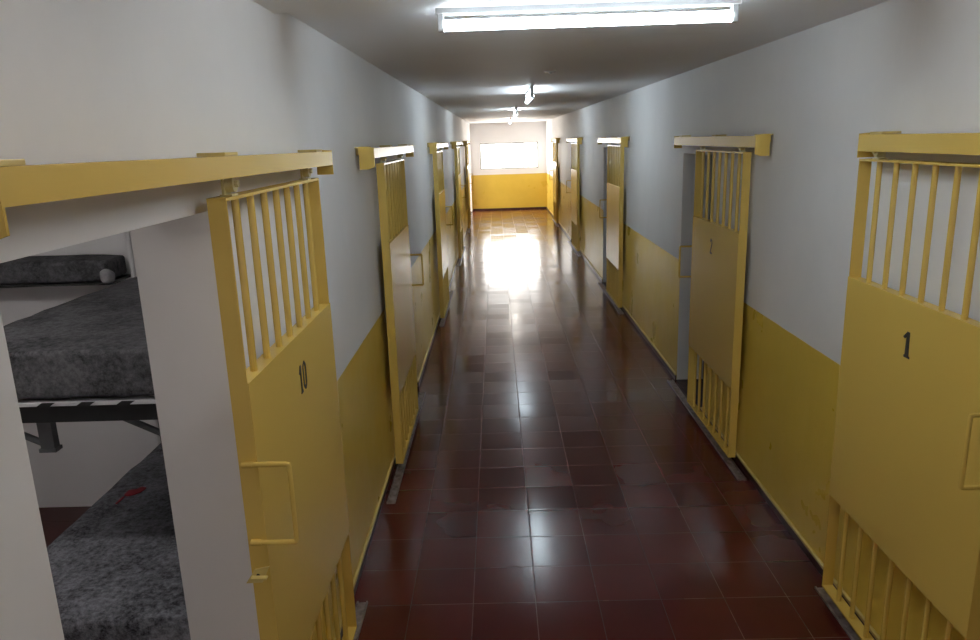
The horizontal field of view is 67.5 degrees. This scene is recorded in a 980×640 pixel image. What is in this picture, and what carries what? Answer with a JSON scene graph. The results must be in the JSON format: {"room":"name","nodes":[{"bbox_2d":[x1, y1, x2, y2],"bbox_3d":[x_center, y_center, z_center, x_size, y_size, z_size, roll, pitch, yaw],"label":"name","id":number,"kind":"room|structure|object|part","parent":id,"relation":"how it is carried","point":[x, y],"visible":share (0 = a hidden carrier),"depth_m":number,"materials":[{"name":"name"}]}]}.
{"room":"prison interior","nodes":[
{"label":"prison interior","id":0,"kind":"room"},
{"bbox_2d":[39,506,90,546],"bbox_3d":[-2.412,-0.188,10.476,3.060,0.100,26.800,-2,14,1],"label":"floor","id":1,"kind":"structure","parent":0,"point":[55,520],"depth_m":4.54,"materials":[{"name":"red tile"}]},
{"bbox_2d":[19,404,160,452],"bbox_3d":[-1.531,0.686,3.579,0.981,1.450,1.800,-2,14,1],"label":"bunk bed","id":2,"kind":"object","parent":1,"relation":"on","point":[45,418],"visible":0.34,"depth_m":2.74,"materials":[{"name":"black metal"}]},
{"bbox_2d":[18,396,155,407],"bbox_3d":[-1.606,0.121,3.472,1.013,0.016,1.598,-2,14,1],"label":"mattress","id":3,"kind":"object","parent":2,"relation":"on","point":[122,400],"visible":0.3,"depth_m":2.70,"materials":[{"name":"white fabric"}]},
{"bbox_2d":[3,277,154,398],"bbox_3d":[-1.566,0.005,3.447,0.941,0.201,1.617,-2,14,1],"label":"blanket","id":4,"kind":"object","parent":3,"relation":"on","point":[94,344],"visible":0.34,"depth_m":2.69,"materials":[{"name":"grey fabric"}]},
{"bbox_3d":[-1.548,0.151,3.529,0.920,0.070,1.640,-2,14,1],"label":"bunk frame","id":5,"kind":"part","parent":2,"relation":"part of","materials":[{"name":"black metal"}]},
{"bbox_2d":[47,442,190,639],"bbox_3d":[-1.526,0.986,3.612,0.921,0.176,1.774,-2,14,1],"label":"mattress","id":6,"kind":"object","parent":2,"relation":"on","point":[116,572],"visible":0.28,"depth_m":3.09,"materials":[{"name":"grey fabric"}]},
{"bbox_2d":[0,232,156,507],"bbox_3d":[-2.494,-0.132,4.424,3.060,2.693,0.120,-2,14,1],"label":"wall","id":7,"kind":"structure","parent":0,"point":[94,456],"depth_m":4.59,"materials":[{"name":"white paint"}]},
{"bbox_2d":[0,274,130,287],"bbox_3d":[-3.009,-0.208,4.217,1.780,0.014,0.248,-2,14,1],"label":"bunk","id":8,"kind":"object","parent":7,"relation":"attached to","point":[121,277],"visible":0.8,"depth_m":4.09,"materials":[{"name":"black metal"}]},
{"bbox_2d":[0,254,126,284],"bbox_3d":[-3.015,-0.278,4.188,1.779,0.133,0.259,-2,14,1],"label":"blanket","id":9,"kind":"object","parent":8,"relation":"on","point":[86,267],"visible":0.88,"depth_m":4.06,"materials":[{"name":"grey fabric"}]},
{"bbox_2d":[100,269,114,283],"bbox_3d":[-2.110,-0.241,4.042,0.072,0.084,0.075,-2,14,1],"label":"cloth","id":10,"kind":"object","parent":8,"relation":"on","point":[107,276],"visible":1,"depth_m":4.02,"materials":[{"name":"grey fabric"}]},
{"bbox_2d":[125,231,160,445],"bbox_3d":[-2.087,-0.123,4.336,0.027,2.693,0.028,-2,14,1],"label":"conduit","id":11,"kind":"object","parent":7,"relation":"attached to","point":[127,234],"visible":0.02,"depth_m":4.27,"materials":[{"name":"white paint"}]},
{"bbox_2d":[0,0,472,639],"bbox_3d":[-0.805,-1.590,10.119,0.240,2.693,26.800,-2,14,1],"label":"wall","id":12,"kind":"structure","parent":0,"point":[81,81],"depth_m":2.16,"materials":[{"name":"white paint"}]},
{"bbox_2d":[0,149,333,238],"bbox_3d":[-0.708,-0.400,2.003,0.111,0.114,2.082,-2,13,1],"label":"rail","id":13,"kind":"object","parent":12,"relation":"attached to","point":[21,183],"visible":1,"depth_m":1.33,"materials":[{"name":"yellow metal"}]},
{"bbox_2d":[206,168,356,639],"bbox_3d":[-0.625,0.510,2.587,0.169,2.090,1.040,-2,14,1],"label":"door","id":14,"kind":"structure","parent":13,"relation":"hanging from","point":[285,404],"depth_m":2.36,"materials":[{"name":"yellow metal"}]},
{"bbox_3d":[-0.618,0.519,2.069,0.139,0.258,0.018,-2,14,1],"label":"loop handle","id":15,"kind":"part","parent":14,"relation":"part of","materials":[{"name":"yellow metal"}]},
{"bbox_3d":[-0.639,0.551,2.609,0.004,1.031,1.017,-2,14,1],"label":"sheet panel","id":16,"kind":"part","parent":14,"relation":"part of","materials":[{"name":"yellow metal"}]},
{"bbox_2d":[355,144,413,169],"bbox_3d":[-0.687,-1.136,5.029,0.111,0.124,2.012,-2,14,1],"label":"rail","id":17,"kind":"object","parent":12,"relation":"attached to","point":[367,154],"visible":1,"depth_m":4.14,"materials":[{"name":"yellow metal"}]},
{"bbox_2d":[376,154,423,463],"bbox_3d":[-0.607,-0.157,5.292,0.169,2.090,1.063,-2,14,1],"label":"door","id":18,"kind":"structure","parent":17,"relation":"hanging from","point":[391,184],"depth_m":5.07,"materials":[{"name":"yellow metal"}]},
{"bbox_3d":[-0.620,-0.111,5.292,0.004,1.031,1.040,-2,14,1],"label":"sheet panel","id":19,"kind":"part","parent":18,"relation":"part of","materials":[{"name":"yellow metal"}]},
{"bbox_3d":[-0.592,-0.393,5.765,0.139,0.258,0.018,-2,14,1],"label":"loop handle","id":20,"kind":"part","parent":18,"relation":"part of","materials":[{"name":"yellow metal"}]},
{"bbox_2d":[334,209,472,639],"bbox_3d":[-0.637,-0.315,10.427,0.016,0.062,26.788,-2,14,1],"label":"baseboard","id":21,"kind":"structure","parent":12,"relation":"attached to","point":[361,563],"depth_m":4.49,"materials":[{"name":"yellow paint"}]},
{"bbox_2d":[427,142,447,153],"bbox_3d":[-0.657,-2.218,9.417,0.111,0.124,2.112,-2,14,1],"label":"rail","id":22,"kind":"object","parent":12,"relation":"attached to","point":[433,147],"visible":1,"depth_m":8.40,"materials":[{"name":"yellow metal"}]},
{"bbox_2d":[432,148,453,317],"bbox_3d":[-0.579,-1.164,9.375,0.169,2.090,1.053,-2,14,1],"label":"door","id":23,"kind":"structure","parent":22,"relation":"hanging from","point":[438,171],"depth_m":9.09,"materials":[{"name":"yellow metal"}]},
{"bbox_3d":[-0.592,-1.118,9.374,0.004,1.031,1.030,-2,14,1],"label":"sheet panel","id":24,"kind":"part","parent":23,"relation":"part of","materials":[{"name":"yellow metal"}]},
{"bbox_3d":[-0.564,-1.399,9.843,0.139,0.258,0.018,-2,14,1],"label":"loop handle","id":25,"kind":"part","parent":23,"relation":"part of","materials":[{"name":"yellow metal"}]},
{"bbox_2d":[252,0,654,12],"bbox_3d":[0.414,-1.101,2.414,2.383,0.030,0.420,-2,14,1],"label":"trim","id":26,"kind":"structure","parent":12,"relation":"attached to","point":[275,6],"depth_m":2.55,"materials":[{"name":"paint"}]},
{"bbox_2d":[450,141,462,148],"bbox_3d":[-0.627,-3.314,13.859,0.111,0.124,2.422,-2,14,1],"label":"rail","id":27,"kind":"object","parent":12,"relation":"attached to","point":[454,143],"visible":1,"depth_m":12.70,"materials":[{"name":"yellow metal"}]},
{"bbox_2d":[454,145,466,257],"bbox_3d":[-0.548,-2.290,13.938,0.169,2.090,1.053,-2,14,1],"label":"door","id":28,"kind":"structure","parent":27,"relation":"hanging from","point":[459,197],"depth_m":13.61,"materials":[{"name":"yellow metal"}]},
{"bbox_3d":[-0.561,-2.244,13.937,0.004,1.031,1.030,-2,14,1],"label":"sheet panel","id":29,"kind":"part","parent":28,"relation":"part of","materials":[{"name":"yellow metal"}]},
{"bbox_2d":[462,141,469,145],"bbox_3d":[-0.596,-4.436,18.403,0.111,0.124,2.062,-2,14,1],"label":"rail","id":30,"kind":"object","parent":12,"relation":"attached to","point":[463,142],"visible":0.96,"depth_m":17.41,"materials":[{"name":"yellow metal"}]},
{"bbox_2d":[465,143,472,227],"bbox_3d":[-0.516,-3.428,18.549,0.169,2.090,1.053,-2,14,1],"label":"door","id":31,"kind":"structure","parent":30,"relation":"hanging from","point":[468,183],"depth_m":18.20,"materials":[{"name":"yellow metal"}]},
{"bbox_3d":[-0.529,-3.382,18.549,0.004,1.031,1.030,-2,14,1],"label":"sheet panel","id":32,"kind":"part","parent":31,"relation":"part of","materials":[{"name":"yellow metal"}]},
{"bbox_2d":[470,121,546,208],"bbox_3d":[0.635,-4.813,23.219,9.500,2.793,0.200,-2,14,1],"label":"wall","id":33,"kind":"structure","parent":0,"point":[511,187],"depth_m":23.17,"materials":[{"name":"paint"}]},
{"bbox_2d":[480,142,537,168],"bbox_3d":[0.601,-5.174,23.079,1.815,0.793,0.040,-2,14,1],"label":"window","id":34,"kind":"structure","parent":33,"relation":"in","point":[523,155],"depth_m":23.07,"materials":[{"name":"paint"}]},
{"bbox_2d":[473,207,546,210],"bbox_3d":[0.635,-3.555,23.420,2.383,0.055,0.014,-2,14,1],"label":"baseboard","id":35,"kind":"structure","parent":33,"relation":"attached to","point":[521,207],"depth_m":23.41,"materials":[{"name":"yellow paint"}]},
{"bbox_2d":[288,0,888,123],"bbox_3d":[0.501,-3.017,9.861,9.500,0.120,27.000,-2,14,1],"label":"ceiling","id":36,"kind":"structure","parent":0,"point":[478,76],"depth_m":4.25,"materials":[{"name":"paint"}]},
{"bbox_2d":[514,108,517,116],"bbox_3d":[0.444,-3.595,12.706,0.040,0.115,1.210,-2,14,1],"label":"lamp","id":37,"kind":"object","parent":36,"relation":"attached to","point":[515,109],"visible":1,"depth_m":12.15,"materials":[{"name":"white plastic"}]},
{"bbox_2d":[525,86,533,103],"bbox_3d":[0.415,-2.374,7.755,0.040,0.115,1.210,-2,14,1],"label":"lamp","id":38,"kind":"object","parent":36,"relation":"attached to","point":[530,90],"visible":1,"depth_m":7.41,"materials":[{"name":"white plastic"}]},
{"bbox_2d":[435,0,740,32],"bbox_3d":[0.366,-1.150,2.752,1.140,0.094,0.040,-2,14,1],"label":"lamp","id":39,"kind":"object","parent":36,"relation":"attached to","point":[731,16],"visible":0.94,"depth_m":2.74,"materials":[{"name":"white plastic"}]},
{"bbox_2d":[341,208,850,639],"bbox_3d":[0.548,-0.272,10.435,2.383,0.100,26.800,-2,14,1],"label":"floor","id":40,"kind":"structure","parent":0,"point":[556,484],"depth_m":4.62,"materials":[{"name":"red tile"}]},
{"bbox_2d":[353,601,367,639],"bbox_3d":[-0.635,1.646,2.574,0.054,0.012,2.140,-2,14,1],"label":"channel","id":41,"kind":"object","parent":40,"relation":"on","point":[360,607],"visible":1,"depth_m":3.52,"materials":[{"name":"metal"}]},
{"bbox_2d":[386,392,425,503],"bbox_3d":[-0.615,0.900,5.598,0.054,0.012,2.070,-2,14,1],"label":"channel","id":42,"kind":"object","parent":40,"relation":"on","point":[394,490],"visible":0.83,"depth_m":5.05,"materials":[{"name":"metal"}]},
{"bbox_2d":[439,291,452,326],"bbox_3d":[-0.584,-0.183,9.986,0.054,0.012,2.170,-2,14,1],"label":"channel","id":43,"kind":"object","parent":40,"relation":"on","point":[442,322],"visible":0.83,"depth_m":9.61,"materials":[{"name":"metal"}]},
{"bbox_2d":[457,246,465,265],"bbox_3d":[-0.554,-1.279,14.428,0.054,0.012,2.480,-2,14,1],"label":"channel","id":44,"kind":"object","parent":40,"relation":"on","point":[460,259],"visible":0.83,"depth_m":13.86,"materials":[{"name":"metal"}]},
{"bbox_2d":[568,241,580,255],"bbox_3d":[1.706,-1.470,14.911,0.054,0.012,2.120,-2,14,1],"label":"channel","id":45,"kind":"object","parent":40,"relation":"on","point":[570,242],"visible":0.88,"depth_m":14.69,"materials":[{"name":"metal"}]},
{"bbox_2d":[597,282,623,314],"bbox_3d":[1.674,-0.324,10.265,0.054,0.012,2.090,-2,14,1],"label":"channel","id":46,"kind":"object","parent":40,"relation":"on","point":[600,284],"visible":0.9,"depth_m":10.11,"materials":[{"name":"metal"}]},
{"bbox_2d":[667,380,746,480],"bbox_3d":[1.643,0.795,5.734,0.054,0.012,2.025,-2,14,1],"label":"channel","id":47,"kind":"object","parent":40,"relation":"on","point":[735,470],"visible":0.88,"depth_m":5.45,"materials":[{"name":"metal"}]},
{"bbox_2d":[815,586,860,639],"bbox_3d":[1.621,1.574,2.574,0.054,0.012,2.145,-2,14,1],"label":"channel","id":48,"kind":"object","parent":40,"relation":"on","point":[831,605],"visible":0.67,"depth_m":3.41,"materials":[{"name":"metal"}]},
{"bbox_2d":[709,155,712,219],"bbox_3d":[3.451,-1.174,7.886,3.060,2.693,0.120,-2,14,1],"label":"wall","id":49,"kind":"structure","parent":0,"point":[712,155],"depth_m":7.78,"materials":[{"name":"white paint"}]},
{"bbox_2d":[546,0,979,639],"bbox_3d":[1.816,-1.664,10.083,0.240,2.693,26.800,-2,14,1],"label":"wall","id":50,"kind":"structure","parent":0,"point":[905,66],"depth_m":3.90,"materials":[{"name":"white paint"}]},
{"bbox_2d":[551,138,559,142],"bbox_3d":[1.679,-4.613,18.832,0.111,0.124,1.812,-2,14,1],"label":"rail","id":51,"kind":"object","parent":50,"relation":"attached to","point":[557,140],"visible":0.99,"depth_m":18.00,"materials":[{"name":"yellow metal"}]},
{"bbox_2d":[549,141,558,222],"bbox_3d":[1.660,-3.612,19.014,0.169,2.090,1.073,-2,14,1],"label":"door","id":52,"kind":"structure","parent":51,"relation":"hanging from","point":[555,145],"depth_m":18.81,"materials":[{"name":"yellow metal"}]},
{"bbox_3d":[1.676,-3.566,19.014,0.004,1.031,1.050,-2,14,1],"label":"sheet panel","id":53,"kind":"part","parent":52,"relation":"part of","materials":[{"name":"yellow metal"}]},
{"bbox_3d":[1.703,-3.574,19.012,0.050,2.015,1.050,-2,14,1],"label":"gate frame","id":54,"kind":"part","parent":52,"relation":"part of","materials":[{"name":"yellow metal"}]},
{"bbox_2d":[566,137,582,143],"bbox_3d":[1.648,-3.506,14.342,0.111,0.124,2.062,-2,14,1],"label":"rail","id":55,"kind":"object","parent":50,"relation":"attached to","point":[578,140],"visible":1,"depth_m":13.61,"materials":[{"name":"yellow metal"}]},
{"bbox_2d":[566,142,579,250],"bbox_3d":[1.628,-2.462,14.354,0.169,2.090,1.073,-2,14,1],"label":"door","id":56,"kind":"structure","parent":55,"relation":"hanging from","point":[575,148],"depth_m":14.12,"materials":[{"name":"yellow metal"}]},
{"bbox_3d":[1.644,-2.416,14.353,0.004,1.031,1.050,-2,14,1],"label":"sheet panel","id":57,"kind":"part","parent":56,"relation":"part of","materials":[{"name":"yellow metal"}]},
{"bbox_3d":[1.671,-2.424,14.351,0.050,2.015,1.050,-2,14,1],"label":"gate frame","id":58,"kind":"part","parent":56,"relation":"part of","materials":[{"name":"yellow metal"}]},
{"bbox_2d":[598,136,629,146],"bbox_3d":[1.616,-2.359,9.697,0.111,0.124,2.032,-2,14,1],"label":"rail","id":59,"kind":"object","parent":50,"relation":"attached to","point":[623,140],"visible":1,"depth_m":9.09,"materials":[{"name":"yellow metal"}]},
{"bbox_2d":[599,143,623,307],"bbox_3d":[1.596,-1.300,9.646,0.169,2.090,1.073,-2,14,1],"label":"door","id":60,"kind":"structure","parent":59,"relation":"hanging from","point":[615,165],"depth_m":9.50,"materials":[{"name":"yellow metal"}]},
{"bbox_3d":[1.581,-1.537,10.124,0.139,0.258,0.018,-2,14,1],"label":"loop handle","id":61,"kind":"part","parent":60,"relation":"part of","materials":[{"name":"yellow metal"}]},
{"bbox_3d":[1.612,-1.255,9.645,0.004,1.031,1.050,-2,14,1],"label":"sheet panel","id":62,"kind":"part","parent":60,"relation":"part of","materials":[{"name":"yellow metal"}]},
{"bbox_2d":[603,282,702,409],"bbox_3d":[1.863,-0.504,11.095,0.240,0.054,19.590,-2,14,1],"label":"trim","id":63,"kind":"structure","parent":50,"relation":"attached to","point":[683,383],"depth_m":6.54,"materials":[{"name":"yellow paint"}]},
{"bbox_2d":[547,207,879,639],"bbox_3d":[1.729,-0.382,10.394,0.016,0.062,26.788,-2,14,1],"label":"baseboard","id":64,"kind":"structure","parent":50,"relation":"attached to","point":[811,555],"depth_m":4.40,"materials":[{"name":"yellow paint"}]},
{"bbox_2d":[674,134,772,155],"bbox_3d":[1.585,-1.241,5.165,0.111,0.124,1.967,-2,14,1],"label":"rail","id":65,"kind":"object","parent":50,"relation":"attached to","point":[760,142],"visible":1,"depth_m":4.65,"materials":[{"name":"yellow metal"}]},
{"bbox_2d":[678,146,751,457],"bbox_3d":[1.566,-0.217,5.255,0.169,2.090,1.118,-2,14,1],"label":"door","id":66,"kind":"structure","parent":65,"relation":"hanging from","point":[718,260],"depth_m":5.10,"materials":[{"name":"yellow metal"}]},
{"bbox_3d":[1.551,-0.459,5.755,0.139,0.258,0.018,-2,14,1],"label":"loop handle","id":67,"kind":"part","parent":66,"relation":"part of","materials":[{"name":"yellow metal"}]},
{"bbox_3d":[1.582,-0.171,5.254,0.004,1.031,1.095,-2,14,1],"label":"sheet panel","id":68,"kind":"part","parent":66,"relation":"part of","materials":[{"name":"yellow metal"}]},
{"bbox_2d":[857,131,979,157],"bbox_3d":[1.563,-0.461,2.005,0.111,0.124,2.087,-2,14,1],"label":"rail","id":69,"kind":"object","parent":50,"relation":"attached to","point":[881,141],"visible":1,"depth_m":2.58,"materials":[{"name":"yellow metal"}]},
{"bbox_2d":[822,152,979,639],"bbox_3d":[1.549,0.394,2.779,0.169,2.090,1.049,-2,14,1],"label":"door","id":70,"kind":"structure","parent":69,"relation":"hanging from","point":[905,468],"depth_m":2.73,"materials":[{"name":"yellow metal"}]},
{"bbox_3d":[1.527,0.405,2.257,0.139,0.258,0.018,-2,14,1],"label":"loop handle","id":71,"kind":"part","parent":70,"relation":"part of","materials":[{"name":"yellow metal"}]}
]}

